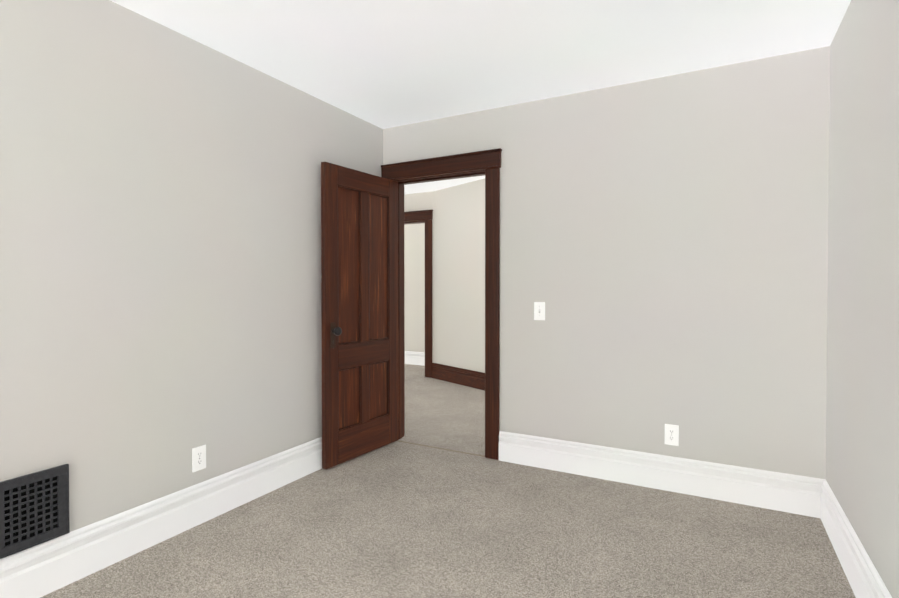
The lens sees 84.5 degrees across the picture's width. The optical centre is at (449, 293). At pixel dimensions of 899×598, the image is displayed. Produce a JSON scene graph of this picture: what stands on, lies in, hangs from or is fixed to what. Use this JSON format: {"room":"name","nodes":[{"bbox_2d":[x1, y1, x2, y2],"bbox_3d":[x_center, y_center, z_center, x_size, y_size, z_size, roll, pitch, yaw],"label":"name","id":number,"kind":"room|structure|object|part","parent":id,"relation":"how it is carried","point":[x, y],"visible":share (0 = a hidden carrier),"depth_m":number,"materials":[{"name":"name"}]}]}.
{"room":"empty bedroom","nodes":[
{"label":"empty bedroom","id":0,"kind":"room"},
{"bbox_2d":[0,0,382,531],"bbox_3d":[-1.831,-0.041,1.625,0.130,2.440,5.516,0,1,28],"label":"wall","id":1,"kind":"structure","parent":0,"point":[160,251],"depth_m":2.30,"materials":[{"name":"paint"}]},
{"bbox_2d":[0,464,69,558],"bbox_3d":[-1.604,0.832,1.903,0.014,0.280,0.242,0,1,28],"label":"air vent","id":2,"kind":"object","parent":1,"relation":"in","point":[34,509],"visible":1,"depth_m":1.91,"materials":[{"name":"metal"}]},
{"bbox_2d":[0,437,321,597],"bbox_3d":[-1.763,1.079,1.603,0.024,0.200,5.256,0,1,28],"label":"baseboard","id":3,"kind":"structure","parent":1,"relation":"attached to","point":[44,568],"depth_m":2.26,"materials":[{"name":"white wood"}]},
{"bbox_2d":[192,444,205,471],"bbox_3d":[-1.274,0.839,2.521,0.008,0.122,0.076,0,1,28],"label":"outlet","id":4,"kind":"object","parent":1,"relation":"attached to","point":[198,458],"visible":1,"depth_m":2.52,"materials":[{"name":"white plastic"}]},
{"bbox_2d":[404,179,484,372],"bbox_3d":[0.446,-0.100,5.327,6.750,2.460,3.424,0,1,28],"label":"wall","id":5,"kind":"structure","parent":0,"point":[458,280],"depth_m":6.25,"materials":[{"name":"paint"}]},
{"bbox_2d":[405,351,424,365],"bbox_3d":[-0.779,1.002,7.405,2.370,0.200,0.700,0,1,28],"label":"baseboard","id":6,"kind":"structure","parent":5,"relation":"attached to","point":[414,358],"depth_m":7.65,"materials":[{"name":"white wood"}]},
{"bbox_2d":[404,210,432,377],"bbox_3d":[-0.647,0.001,6.827,1.036,2.218,0.168,0,1,28],"label":"door frame","id":7,"kind":"structure","parent":5,"relation":"attached to","point":[428,298],"depth_m":6.55,"materials":[{"name":"brown wood"}]},
{"bbox_3d":[-0.647,-1.034,6.814,1.036,0.148,0.168,0,1,28],"label":"hall door head trim","id":8,"kind":"part","parent":7,"relation":"part of","materials":[{"name":"brown wood"}]},
{"bbox_2d":[432,363,484,390],"bbox_3d":[0.589,1.027,5.530,2.406,0.200,1.036,0,1,28],"label":"baseboard","id":9,"kind":"structure","parent":5,"relation":"attached to","point":[465,377],"depth_m":5.54,"materials":[{"name":"brown wood"}]},
{"bbox_2d":[40,364,855,597],"bbox_3d":[-0.836,1.186,2.975,6.750,0.050,8.810,0,1,28],"label":"floor","id":10,"kind":"structure","parent":0,"point":[396,519],"depth_m":2.35,"materials":[{"name":"carpet"}]},
{"bbox_2d":[399,441,484,456],"bbox_3d":[-0.086,1.151,3.688,0.770,0.001,0.016,0,1,28],"label":"threshold","id":11,"kind":"object","parent":10,"relation":"on","point":[443,449],"visible":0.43,"depth_m":3.66,"materials":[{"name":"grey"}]},
{"bbox_2d":[110,0,850,194],"bbox_3d":[-0.836,-1.329,2.942,6.750,0.100,8.810,0,1,28],"label":"ceiling","id":12,"kind":"structure","parent":0,"point":[383,64],"depth_m":2.51,"materials":[{"name":"paint"}]},
{"bbox_2d":[383,46,829,478],"bbox_3d":[0.748,-0.063,3.291,2.820,2.440,0.130,0,1,28],"label":"wall","id":13,"kind":"structure","parent":0,"point":[664,249],"depth_m":2.92,"materials":[{"name":"paint"}]},
{"bbox_2d":[381,148,501,459],"bbox_3d":[-0.052,0.076,3.719,1.014,2.150,0.190,0,1,28],"label":"door frame","id":14,"kind":"structure","parent":13,"relation":"attached to","point":[492,280],"depth_m":3.46,"materials":[{"name":"brown wood"}]},
{"bbox_2d":[321,162,398,468],"bbox_3d":[-0.600,0.142,3.519,0.138,2.000,0.745,0,1,33],"label":"door","id":15,"kind":"structure","parent":14,"relation":"attached to","point":[359,313],"depth_m":3.47,"materials":[{"name":"brown wood"}]},
{"bbox_3d":[-0.786,0.275,3.271,0.048,0.170,0.042,1,1,33],"label":"handle","id":16,"kind":"part","parent":15,"relation":"part of","materials":[{"name":"brown metal"}]},
{"bbox_3d":[-0.771,0.245,3.261,0.138,0.058,0.058,1,1,33],"label":"knob","id":17,"kind":"part","parent":15,"relation":"part of","materials":[{"name":"black metal"}]},
{"bbox_3d":[-0.615,0.097,3.528,0.028,1.648,0.529,1,1,33],"label":"panel","id":18,"kind":"part","parent":15,"relation":"part of","materials":[{"name":"brown wood"}]},
{"bbox_3d":[-0.020,0.138,3.797,0.998,2.024,0.024,0,1,28],"label":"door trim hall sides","id":19,"kind":"part","parent":14,"relation":"part of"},
{"bbox_3d":[-0.086,-0.935,3.636,1.008,0.126,0.036,0,1,28],"label":"room door head trim","id":20,"kind":"part","parent":14,"relation":"part of","materials":[{"name":"brown wood"}]},
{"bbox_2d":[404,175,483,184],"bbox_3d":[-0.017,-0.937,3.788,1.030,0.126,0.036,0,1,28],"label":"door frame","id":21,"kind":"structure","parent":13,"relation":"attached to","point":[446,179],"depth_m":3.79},
{"bbox_2d":[534,302,544,319],"bbox_3d":[0.596,0.117,3.289,0.076,0.122,0.022,0,1,28],"label":"light switch","id":22,"kind":"object","parent":13,"relation":"attached to","point":[539,310],"visible":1,"depth_m":3.29,"materials":[{"name":"white plastic"}]},
{"bbox_2d":[499,431,815,516],"bbox_3d":[1.135,1.061,3.008,1.796,0.200,0.024,0,1,28],"label":"baseboard","id":23,"kind":"structure","parent":13,"relation":"attached to","point":[784,492],"depth_m":2.91,"materials":[{"name":"white wood"}]},
{"bbox_2d":[665,424,678,445],"bbox_3d":[1.310,0.834,2.920,0.076,0.122,0.008,0,1,28],"label":"outlet","id":24,"kind":"object","parent":13,"relation":"attached to","point":[671,434],"visible":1,"depth_m":2.92,"materials":[{"name":"white plastic"}]},
{"bbox_2d":[826,0,898,597],"bbox_3d":[0.763,-0.023,0.220,0.130,2.440,5.516,0,1,28],"label":"wall","id":25,"kind":"structure","parent":0,"point":[862,436],"depth_m":1.90,"materials":[{"name":"paint"}]},
{"bbox_2d":[816,478,891,597],"bbox_3d":[0.696,1.097,0.272,0.024,0.200,5.256,0,1,28],"label":"baseboard","id":26,"kind":"structure","parent":25,"relation":"attached to","point":[865,581],"depth_m":2.05,"materials":[{"name":"white wood"}]}
]}

